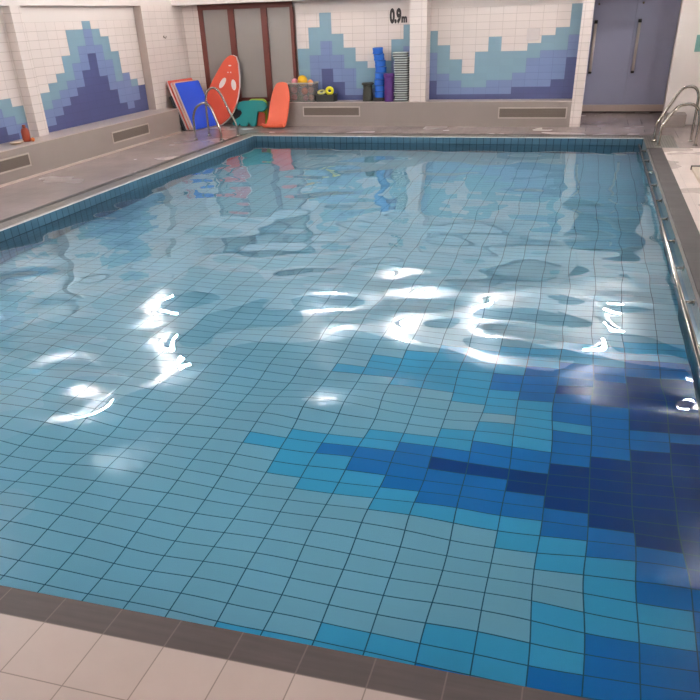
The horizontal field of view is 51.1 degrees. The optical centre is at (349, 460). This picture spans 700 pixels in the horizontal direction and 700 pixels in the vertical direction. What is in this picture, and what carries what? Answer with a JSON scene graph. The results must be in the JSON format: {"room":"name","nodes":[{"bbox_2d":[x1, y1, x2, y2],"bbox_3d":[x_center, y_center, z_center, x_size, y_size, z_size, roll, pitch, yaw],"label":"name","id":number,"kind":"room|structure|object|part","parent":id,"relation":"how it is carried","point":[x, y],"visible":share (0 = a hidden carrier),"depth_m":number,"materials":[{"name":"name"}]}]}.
{"room":"indoor swimming pool","nodes":[
{"label":"indoor swimming pool","id":0,"kind":"room"},
{"bbox_2d":[0,0,190,143],"bbox_3d":[-6.202,-4.939,8.185,0.270,4.300,18.114,7,32,15],"label":"wall","id":1,"kind":"structure","parent":0,"point":[64,64],"depth_m":12.94,"materials":[{"name":"white tile"}]},
{"bbox_2d":[0,112,699,699],"bbox_3d":[-0.355,-2.507,9.226,11.550,1.304,20.600,7,32,15],"label":"floor","id":2,"kind":"structure","parent":0,"point":[52,647],"depth_m":2.78,"materials":[{"name":"tile"}]},
{"bbox_2d":[0,108,181,187],"bbox_3d":[-6.109,-2.892,8.515,0.570,0.456,16.630,7,32,15],"label":"ledge","id":3,"kind":"object","parent":2,"relation":"on","point":[57,150],"visible":0.8,"depth_m":12.44,"materials":[{"name":"concrete"}]},
{"bbox_2d":[0,152,31,174],"bbox_3d":[-5.080,-4.288,10.686,0.012,0.190,1.300,7,32,15],"label":"air vent","id":4,"kind":"object","parent":3,"relation":"attached to","point":[13,163],"visible":1,"depth_m":10.93,"materials":[{"name":"beige metal"}]},
{"bbox_2d":[9,140,23,143],"bbox_3d":[-5.128,-4.891,11.272,0.161,0.032,0.276,7,32,15],"label":"soap dish","id":5,"kind":"object","parent":3,"relation":"on","point":[20,141],"visible":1,"depth_m":11.26,"materials":[{"name":"beige"}]},
{"bbox_2d":[21,125,30,141],"bbox_3d":[-5.062,-5.106,11.422,0.124,0.240,0.124,7,32,15],"label":"shampoo bottle","id":6,"kind":"object","parent":3,"relation":"on","point":[25,133],"visible":0.96,"depth_m":11.39,"materials":[{"name":"brown plastic"}]},
{"bbox_2d":[111,123,149,143],"bbox_3d":[-4.073,-6.105,13.650,0.012,0.190,1.300,7,32,15],"label":"air vent","id":7,"kind":"object","parent":3,"relation":"attached to","point":[118,136],"visible":1,"depth_m":13.62,"materials":[{"name":"beige metal"}]},
{"bbox_2d":[169,96,185,130],"bbox_3d":[-3.478,-7.442,15.632,0.298,0.661,0.700,14,35,24],"label":"foam mat","id":8,"kind":"object","parent":2,"relation":"on","point":[170,97],"visible":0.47,"depth_m":15.40,"materials":[{"name":"grey rubber"}]},
{"bbox_2d":[166,78,192,130],"bbox_3d":[-3.432,-7.613,15.643,0.410,0.939,0.820,14,35,24],"label":"foam mat","id":9,"kind":"object","parent":2,"relation":"on","point":[186,79],"visible":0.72,"depth_m":15.36,"materials":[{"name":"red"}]},
{"bbox_2d":[170,80,195,130],"bbox_3d":[-3.359,-7.593,15.637,0.397,0.907,0.800,14,35,24],"label":"foam mat","id":10,"kind":"object","parent":2,"relation":"on","point":[172,83],"visible":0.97,"depth_m":15.35,"materials":[{"name":"pink"}]},
{"bbox_2d":[174,80,216,130],"bbox_3d":[-3.289,-7.582,15.627,0.391,0.893,0.800,14,35,24],"label":"foam mat","id":11,"kind":"object","parent":2,"relation":"on","point":[190,93],"visible":0.91,"depth_m":15.57,"materials":[{"name":"blue plastic"}]},
{"bbox_2d":[192,102,223,140],"bbox_3d":[-2.752,-6.509,14.052,0.642,0.672,0.092,7,32,15],"label":"grab rail","id":12,"kind":"object","parent":2,"relation":"on","point":[201,103],"visible":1,"depth_m":14.02,"materials":[{"name":"silver metal"}]},
{"bbox_2d":[205,87,239,135],"bbox_3d":[-2.549,-6.898,14.477,0.722,0.882,0.092,7,32,15],"label":"grab rail","id":13,"kind":"object","parent":2,"relation":"on","point":[210,88],"visible":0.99,"depth_m":14.45,"materials":[{"name":"silver metal"}]},
{"bbox_2d":[207,55,240,124],"bbox_3d":[-2.766,-8.012,15.882,0.853,1.349,0.271,2,32,7],"label":"board","id":14,"kind":"object","parent":2,"relation":"on","point":[226,80],"visible":0.84,"depth_m":15.84,"materials":[{"name":"red plastic"}]},
{"bbox_2d":[233,109,241,124],"bbox_3d":[-2.476,-7.547,16.090,0.220,0.316,0.088,7,32,15],"label":"float","id":15,"kind":"object","parent":2,"relation":"on","point":[237,113],"visible":0.3,"depth_m":16.06,"materials":[{"name":"black plastic"}]},
{"bbox_2d":[233,100,267,125],"bbox_3d":[-2.149,-7.480,15.782,0.795,0.508,0.177,7,32,15],"label":"float","id":16,"kind":"object","parent":2,"relation":"on","point":[249,109],"visible":0.91,"depth_m":15.75,"materials":[{"name":"teal plastic"}]},
{"bbox_2d":[250,99,266,123],"bbox_3d":[-2.008,-7.588,15.948,0.440,0.514,0.156,7,32,15],"label":"float","id":17,"kind":"object","parent":2,"relation":"on","point":[264,100],"visible":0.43,"depth_m":15.88,"materials":[{"name":"green"}]},
{"bbox_2d":[257,112,264,125],"bbox_3d":[-1.940,-7.396,15.861,0.220,0.271,0.098,7,32,15],"label":"float","id":18,"kind":"object","parent":2,"relation":"on","point":[261,115],"visible":0.84,"depth_m":15.83,"materials":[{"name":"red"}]},
{"bbox_2d":[262,82,289,127],"bbox_3d":[-1.543,-7.423,15.296,0.511,0.819,0.534,7,32,15],"label":"mat","id":19,"kind":"object","parent":2,"relation":"on","point":[280,98],"visible":1,"depth_m":15.34,"materials":[{"name":"orange plastic"}]},
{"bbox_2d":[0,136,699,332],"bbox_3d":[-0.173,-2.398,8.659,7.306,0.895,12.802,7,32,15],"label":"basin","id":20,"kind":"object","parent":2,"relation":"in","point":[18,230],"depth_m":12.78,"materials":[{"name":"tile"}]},
{"bbox_2d":[0,142,699,699],"bbox_3d":[-0.184,-2.680,8.486,7.304,0.047,12.800,7,32,15],"label":"pool water","id":21,"kind":"object","parent":20,"relation":"in","point":[433,406],"visible":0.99,"depth_m":4.55,"materials":[{"name":"blue liquid"}]},
{"bbox_2d":[638,144,699,371],"bbox_3d":[3.275,-2.325,7.550,0.101,0.052,12.100,7,32,15],"label":"pool handrail","id":22,"kind":"object","parent":20,"relation":"attached to","point":[696,346],"visible":1,"depth_m":6.57,"materials":[{"name":"silver metal"}]},
{"bbox_2d":[287,99,571,126],"bbox_3d":[1.506,-7.134,15.031,5.840,0.456,0.428,7,32,15],"label":"ledge","id":23,"kind":"object","parent":2,"relation":"on","point":[435,112],"visible":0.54,"depth_m":14.82,"materials":[{"name":"concrete"}]},
{"bbox_2d":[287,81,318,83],"bbox_3d":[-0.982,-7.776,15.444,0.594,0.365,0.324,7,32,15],"label":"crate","id":24,"kind":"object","parent":23,"relation":"on","point":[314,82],"visible":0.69,"depth_m":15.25,"materials":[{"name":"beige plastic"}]},
{"bbox_2d":[291,94,296,100],"bbox_3d":[-1.176,-7.690,15.502,0.130,0.130,0.130,7,32,15],"label":"ball","id":25,"kind":"object","parent":24,"relation":"in","point":[294,96],"visible":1,"depth_m":15.46,"materials":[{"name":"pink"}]},
{"bbox_2d":[291,86,296,92],"bbox_3d":[-1.170,-7.808,15.427,0.130,0.130,0.130,7,32,15],"label":"ball","id":26,"kind":"object","parent":24,"relation":"in","point":[294,89],"visible":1,"depth_m":15.38,"materials":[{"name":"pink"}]},
{"bbox_2d":[291,78,297,85],"bbox_3d":[-1.161,-7.957,15.393,0.140,0.140,0.140,7,32,15],"label":"ball","id":27,"kind":"object","parent":24,"relation":"in","point":[294,80],"visible":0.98,"depth_m":15.34,"materials":[{"name":"pink plastic"}]},
{"bbox_2d":[297,75,306,85],"bbox_3d":[-0.994,-7.943,15.320,0.210,0.210,0.210,7,32,15],"label":"ball","id":28,"kind":"object","parent":24,"relation":"in","point":[301,79],"visible":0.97,"depth_m":15.25,"materials":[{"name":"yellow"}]},
{"bbox_2d":[301,88,307,94],"bbox_3d":[-0.952,-7.754,15.374,0.136,0.136,0.136,7,32,15],"label":"ball","id":29,"kind":"object","parent":24,"relation":"in","point":[304,91],"visible":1,"depth_m":15.33,"materials":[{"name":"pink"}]},
{"bbox_2d":[308,87,313,92],"bbox_3d":[-0.818,-7.755,15.328,0.130,0.130,0.130,7,32,15],"label":"ball","id":30,"kind":"object","parent":24,"relation":"in","point":[310,89],"visible":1,"depth_m":15.29,"materials":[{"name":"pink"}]},
{"bbox_2d":[315,93,337,101],"bbox_3d":[-0.489,-7.617,15.375,0.420,0.135,0.260,7,32,15],"label":"basket","id":31,"kind":"object","parent":23,"relation":"on","point":[319,98],"visible":0.94,"depth_m":15.28,"materials":[{"name":"grey plastic"}]},
{"bbox_2d":[317,89,324,94],"bbox_3d":[-0.596,-7.693,15.290,0.180,0.088,0.170,7,32,15],"label":"ring","id":32,"kind":"object","parent":31,"relation":"in","point":[322,91],"visible":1,"depth_m":15.26,"materials":[{"name":"yellow plastic"}]},
{"bbox_2d":[325,86,333,94],"bbox_3d":[-0.425,-7.705,15.262,0.170,0.164,0.127,7,32,15],"label":"ring","id":33,"kind":"object","parent":31,"relation":"in","point":[328,87],"visible":1,"depth_m":15.24,"materials":[{"name":"yellow plastic"}]},
{"bbox_2d":[303,106,359,116],"bbox_3d":[-0.394,-7.297,15.313,1.250,0.190,0.012,7,32,15],"label":"air vent","id":34,"kind":"object","parent":23,"relation":"attached to","point":[329,111],"visible":1,"depth_m":15.31,"materials":[{"name":"beige metal"}]},
{"bbox_2d":[304,108,358,114],"bbox_3d":[-0.394,-7.298,15.314,1.206,0.146,0.008,7,32,15],"label":"grille","id":35,"kind":"object","parent":34,"relation":"attached to","point":[307,111],"depth_m":15.31,"materials":[{"name":"grey metal"}]},
{"bbox_2d":[362,82,373,101],"bbox_3d":[0.368,-7.608,15.113,0.260,0.340,0.260,7,32,15],"label":"tub","id":36,"kind":"object","parent":23,"relation":"on","point":[367,86],"visible":1,"depth_m":15.05,"materials":[{"name":"grey plastic"}]},
{"bbox_3d":[0.363,-7.733,15.037,0.260,0.048,0.260,7,32,15],"label":"lid","id":37,"kind":"part","parent":36,"relation":"part of","materials":[{"name":"grey plastic"}]},
{"bbox_2d":[373,97,384,101],"bbox_3d":[0.611,-7.461,15.116,0.220,0.070,0.230,7,32,15],"label":"block base","id":38,"kind":"object","parent":23,"relation":"on","point":[374,98],"visible":0.69,"depth_m":15.02,"materials":[{"name":"black plastic"}]},
{"bbox_2d":[375,91,384,97],"bbox_3d":[0.626,-7.530,15.061,0.242,0.104,0.206,7,32,15],"label":"step block","id":39,"kind":"object","parent":38,"relation":"on","point":[377,94],"visible":0.74,"depth_m":14.99,"materials":[{"name":"blue plastic"}]},
{"bbox_2d":[375,85,384,91],"bbox_3d":[0.627,-7.626,15.002,0.242,0.104,0.206,2,32,4],"label":"step block","id":40,"kind":"object","parent":39,"relation":"on","point":[379,88],"visible":0.81,"depth_m":14.94,"materials":[{"name":"blue plastic"}]},
{"bbox_2d":[374,79,383,84],"bbox_3d":[0.614,-7.723,14.945,0.242,0.104,0.206,-6,31,-4],"label":"step block","id":41,"kind":"object","parent":40,"relation":"on","point":[377,81],"visible":0.79,"depth_m":14.88,"materials":[{"name":"blue plastic"}]},
{"bbox_2d":[375,73,383,78],"bbox_3d":[0.622,-7.818,14.885,0.242,0.104,0.206,-10,32,-15],"label":"step block","id":42,"kind":"object","parent":41,"relation":"on","point":[377,75],"visible":0.82,"depth_m":14.81,"materials":[{"name":"blue plastic"}]},
{"bbox_2d":[375,67,386,72],"bbox_3d":[0.625,-7.913,14.825,0.242,0.112,0.204,-22,37,-29],"label":"step block","id":43,"kind":"object","parent":42,"relation":"on","point":[378,69],"visible":0.96,"depth_m":14.75,"materials":[{"name":"blue plastic"}]},
{"bbox_2d":[375,60,385,66],"bbox_3d":[0.610,-8.009,14.767,0.204,0.112,0.242,24,40,36],"label":"step block","id":44,"kind":"object","parent":43,"relation":"on","point":[381,63],"visible":0.94,"depth_m":14.70,"materials":[{"name":"blue plastic"}]},
{"bbox_2d":[374,53,383,60],"bbox_3d":[0.583,-8.107,14.713,0.204,0.120,0.245,16,36,27],"label":"step block","id":45,"kind":"object","parent":44,"relation":"on","point":[377,57],"visible":0.97,"depth_m":14.64,"materials":[{"name":"blue plastic"}]},
{"bbox_2d":[372,47,382,53],"bbox_3d":[0.556,-8.206,14.661,0.204,0.116,0.243,9,33,18],"label":"step block","id":46,"kind":"object","parent":45,"relation":"on","point":[376,50],"visible":1,"depth_m":14.59,"materials":[{"name":"blue plastic"}]},
{"bbox_2d":[384,73,393,101],"bbox_3d":[0.790,-7.569,14.859,0.220,0.510,0.220,7,32,15],"label":"tub","id":47,"kind":"object","parent":23,"relation":"on","point":[388,77],"visible":1,"depth_m":14.79,"materials":[{"name":"purple plastic"}]},
{"bbox_3d":[0.784,-7.756,14.745,0.220,0.071,0.220,7,32,15],"label":"lid","id":48,"kind":"part","parent":47,"relation":"part of","materials":[{"name":"purple plastic"}]},
{"bbox_2d":[498,107,566,118],"bbox_3d":[3.553,-6.782,14.288,1.310,0.200,0.012,7,32,15],"label":"air vent","id":49,"kind":"object","parent":23,"relation":"attached to","point":[503,112],"visible":1,"depth_m":14.29,"materials":[{"name":"beige metal"}]},
{"bbox_3d":[1.058,-7.349,15.005,0.290,0.036,0.280,7,33,15],"label":"kickboard","id":50,"kind":"object","parent":23,"relation":"on","visible":0},
{"bbox_2d":[394,98,408,100],"bbox_3d":[1.055,-7.384,14.983,0.290,0.036,0.280,7,33,15],"label":"kickboard","id":51,"kind":"object","parent":50,"relation":"on","point":[408,98],"visible":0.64,"depth_m":14.87,"materials":[{"name":"grey plastic"}]},
{"bbox_2d":[394,96,408,98],"bbox_3d":[1.070,-7.425,14.970,0.290,0.036,0.280,6,32,13],"label":"kickboard","id":52,"kind":"object","parent":51,"relation":"on","point":[407,97],"visible":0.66,"depth_m":14.86,"materials":[{"name":"grey plastic"}]},
{"bbox_2d":[394,94,408,96],"bbox_3d":[1.056,-7.459,14.947,0.290,0.036,0.280,8,33,16],"label":"kickboard","id":53,"kind":"object","parent":52,"relation":"on","point":[395,95],"visible":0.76,"depth_m":14.85,"materials":[{"name":"grey plastic"}]},
{"bbox_2d":[394,92,408,93],"bbox_3d":[1.051,-7.491,14.919,0.290,0.036,0.280,8,33,16],"label":"kickboard","id":54,"kind":"object","parent":53,"relation":"on","point":[394,92],"visible":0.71,"depth_m":14.81,"materials":[{"name":"grey plastic"}]},
{"bbox_3d":[1.067,-7.532,14.906,0.290,0.036,0.280,6,32,13],"label":"kickboard","id":55,"kind":"object","parent":54,"relation":"on","visible":0},
{"bbox_2d":[394,87,408,89],"bbox_3d":[1.059,-7.561,14.875,0.290,0.036,0.280,8,33,16],"label":"kickboard","id":56,"kind":"object","parent":55,"relation":"on","point":[400,88],"visible":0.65,"depth_m":14.78,"materials":[{"name":"grey plastic"}]},
{"bbox_2d":[394,85,408,87],"bbox_3d":[1.059,-7.602,14.862,0.290,0.036,0.280,6,32,13],"label":"kickboard","id":57,"kind":"object","parent":56,"relation":"on","point":[396,86],"visible":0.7,"depth_m":14.76,"materials":[{"name":"grey plastic"}]},
{"bbox_2d":[394,82,408,84],"bbox_3d":[1.058,-7.631,14.829,0.290,0.036,0.280,7,32,14],"label":"kickboard","id":58,"kind":"object","parent":57,"relation":"on","point":[408,82],"visible":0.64,"depth_m":14.72,"materials":[{"name":"grey plastic"}]},
{"bbox_2d":[394,80,408,82],"bbox_3d":[1.054,-7.671,14.816,0.290,0.036,0.280,8,33,17],"label":"kickboard","id":59,"kind":"object","parent":58,"relation":"on","point":[406,81],"visible":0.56,"depth_m":14.71,"materials":[{"name":"grey plastic"}]},
{"bbox_2d":[394,78,408,80],"bbox_3d":[1.049,-7.703,14.787,0.290,0.036,0.280,5,32,12],"label":"kickboard","id":60,"kind":"object","parent":59,"relation":"on","point":[395,79],"visible":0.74,"depth_m":14.68,"materials":[{"name":"grey plastic"}]},
{"bbox_2d":[394,75,408,77],"bbox_3d":[1.055,-7.742,14.772,0.290,0.036,0.280,8,33,16],"label":"kickboard","id":61,"kind":"object","parent":60,"relation":"on","point":[408,75],"visible":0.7,"depth_m":14.66,"materials":[{"name":"grey plastic"}]},
{"bbox_2d":[395,73,408,75],"bbox_3d":[1.056,-7.778,14.750,0.290,0.036,0.280,6,32,12],"label":"kickboard","id":62,"kind":"object","parent":61,"relation":"on","point":[404,74],"visible":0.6,"depth_m":14.64,"materials":[{"name":"grey plastic"}]},
{"bbox_2d":[394,71,408,73],"bbox_3d":[1.052,-7.813,14.728,0.290,0.036,0.280,7,33,15],"label":"kickboard","id":63,"kind":"object","parent":62,"relation":"on","point":[396,72],"visible":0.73,"depth_m":14.62,"materials":[{"name":"grey plastic"}]},
{"bbox_2d":[394,68,408,70],"bbox_3d":[1.046,-7.848,14.707,0.290,0.036,0.280,8,33,17],"label":"kickboard","id":64,"kind":"object","parent":63,"relation":"on","point":[408,68],"visible":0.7,"depth_m":14.60,"materials":[{"name":"grey plastic"}]},
{"bbox_2d":[394,66,408,68],"bbox_3d":[1.042,-7.888,14.693,0.290,0.036,0.280,9,33,17],"label":"kickboard","id":65,"kind":"object","parent":64,"relation":"on","point":[399,67],"visible":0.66,"depth_m":14.60,"materials":[{"name":"grey plastic"}]},
{"bbox_2d":[394,64,408,66],"bbox_3d":[1.037,-7.922,14.669,0.290,0.036,0.280,8,33,16],"label":"kickboard","id":66,"kind":"object","parent":65,"relation":"on","point":[395,65],"visible":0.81,"depth_m":14.56,"materials":[{"name":"grey plastic"}]},
{"bbox_2d":[394,61,409,63],"bbox_3d":[1.042,-7.955,14.643,0.290,0.036,0.280,8,33,16],"label":"kickboard","id":67,"kind":"object","parent":66,"relation":"on","point":[408,62],"visible":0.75,"depth_m":14.54,"materials":[{"name":"grey plastic"}]},
{"bbox_2d":[394,59,409,61],"bbox_3d":[1.047,-7.987,14.615,0.290,0.036,0.280,7,33,15],"label":"kickboard","id":68,"kind":"object","parent":67,"relation":"on","point":[395,60],"visible":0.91,"depth_m":14.52,"materials":[{"name":"grey plastic"}]},
{"bbox_2d":[394,56,409,58],"bbox_3d":[1.035,-8.028,14.604,0.290,0.036,0.280,8,33,16],"label":"kickboard","id":69,"kind":"object","parent":68,"relation":"on","point":[407,57],"visible":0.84,"depth_m":14.50,"materials":[{"name":"grey plastic"}]},
{"bbox_2d":[392,54,408,56],"bbox_3d":[1.008,-8.068,14.591,0.290,0.036,0.280,8,33,16],"label":"kickboard","id":70,"kind":"object","parent":69,"relation":"on","point":[403,55],"visible":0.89,"depth_m":14.49,"materials":[{"name":"grey plastic"}]},
{"bbox_2d":[393,52,408,54],"bbox_3d":[1.010,-8.105,14.571,0.290,0.036,0.280,9,33,17],"label":"kickboard","id":71,"kind":"object","parent":70,"relation":"on","point":[394,53],"visible":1,"depth_m":14.47,"materials":[{"name":"grey plastic"}]},
{"bbox_2d":[663,112,686,126],"bbox_3d":[6.152,-6.464,13.885,0.360,0.215,0.394,7,32,15],"label":"ledge","id":72,"kind":"object","parent":2,"relation":"on","point":[678,119],"visible":0.86,"depth_m":13.73,"materials":[{"name":"beige tile"}]},
{"bbox_2d":[651,85,699,141],"bbox_3d":[5.427,-5.758,12.160,0.672,0.848,0.092,7,32,15],"label":"grab rail","id":73,"kind":"object","parent":2,"relation":"on","point":[687,86],"visible":0.99,"depth_m":12.11,"materials":[{"name":"silver metal"}]},
{"bbox_2d":[656,102,699,145],"bbox_3d":[5.338,-5.436,11.839,0.652,0.637,0.092,7,32,15],"label":"grab rail","id":74,"kind":"object","parent":2,"relation":"on","point":[696,106],"visible":1,"depth_m":11.80,"materials":[{"name":"silver metal"}]},
{"bbox_2d":[690,165,699,183],"bbox_3d":[4.876,-3.731,9.624,0.620,0.055,1.320,7,32,15],"label":"platform","id":75,"kind":"object","parent":2,"relation":"on","point":[695,169],"visible":1,"depth_m":9.94,"materials":[{"name":"beige"}]},
{"bbox_2d":[171,0,699,126],"bbox_3d":[1.966,-9.282,14.834,11.550,4.300,2.530,7,32,15],"label":"wall","id":76,"kind":"structure","parent":0,"point":[457,49],"depth_m":14.44,"materials":[{"name":"white tile"}]},
{"bbox_2d":[197,1,298,122],"bbox_3d":[-2.147,-8.461,15.690,2.115,2.265,0.080,7,32,15],"label":"door","id":77,"kind":"structure","parent":76,"relation":"in","point":[261,36],"depth_m":15.47,"materials":[{"name":"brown wood"}]},
{"bbox_3d":[-2.792,-8.732,15.764,0.575,1.650,0.024,7,32,15],"label":"pane","id":78,"kind":"part","parent":77,"relation":"part of","materials":[{"name":"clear glass"}]},
{"bbox_3d":[-2.097,-7.690,16.176,1.950,0.440,0.040,7,32,15],"label":"panel","id":79,"kind":"part","parent":77,"relation":"part of","materials":[{"name":"glass"}]},
{"bbox_3d":[-2.099,-8.646,15.581,0.610,1.650,0.024,7,32,15],"label":"pane","id":80,"kind":"part","parent":77,"relation":"part of","materials":[{"name":"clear glass"}]},
{"bbox_3d":[-1.439,-8.564,15.407,0.505,1.650,0.024,7,32,15],"label":"pane","id":81,"kind":"part","parent":77,"relation":"part of","materials":[{"name":"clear glass"}]},
{"bbox_2d":[390,8,406,23],"bbox_3d":[0.955,-8.776,14.457,0.352,0.269,0.004,7,32,15],"label":"depth marking","id":82,"kind":"object","parent":76,"relation":"attached to","point":[402,18],"visible":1,"depth_m":14.46,"materials":[{"name":"black paint"}]},
{"bbox_2d":[526,28,539,39],"bbox_3d":[3.499,-8.137,13.979,0.240,0.200,0.020,7,32,15],"label":"wall plate","id":83,"kind":"object","parent":76,"relation":"attached to","point":[532,33],"visible":1,"depth_m":13.97,"materials":[{"name":"beige plastic"}]},
{"bbox_2d":[583,0,637,104],"bbox_3d":[5.457,-8.686,15.379,0.850,2.200,0.163,7,32,15],"label":"door","id":84,"kind":"structure","parent":76,"relation":"in","point":[613,23],"depth_m":15.44,"materials":[{"name":"purple"}]},
{"bbox_3d":[5.117,-8.693,15.431,0.060,0.880,0.060,7,32,15],"label":"handle","id":85,"kind":"part","parent":84,"relation":"part of","materials":[{"name":"beige"}]},
{"bbox_2d":[623,0,680,104],"bbox_3d":[6.262,-8.586,15.167,0.822,2.200,0.163,7,32,15],"label":"door","id":86,"kind":"structure","parent":76,"relation":"in","point":[656,21],"depth_m":15.24,"materials":[{"name":"purple"}]},
{"bbox_3d":[5.943,-8.591,15.213,0.060,0.880,0.060,7,32,15],"label":"handle","id":87,"kind":"part","parent":86,"relation":"part of","materials":[{"name":"beige"}]},
{"bbox_2d":[694,35,699,51],"bbox_3d":[6.424,-7.591,13.321,0.260,0.270,0.020,7,32,15],"label":"wall sign","id":88,"kind":"object","parent":76,"relation":"attached to","point":[697,44],"visible":1,"depth_m":13.35,"materials":[{"name":"teal plastic"}]}
]}

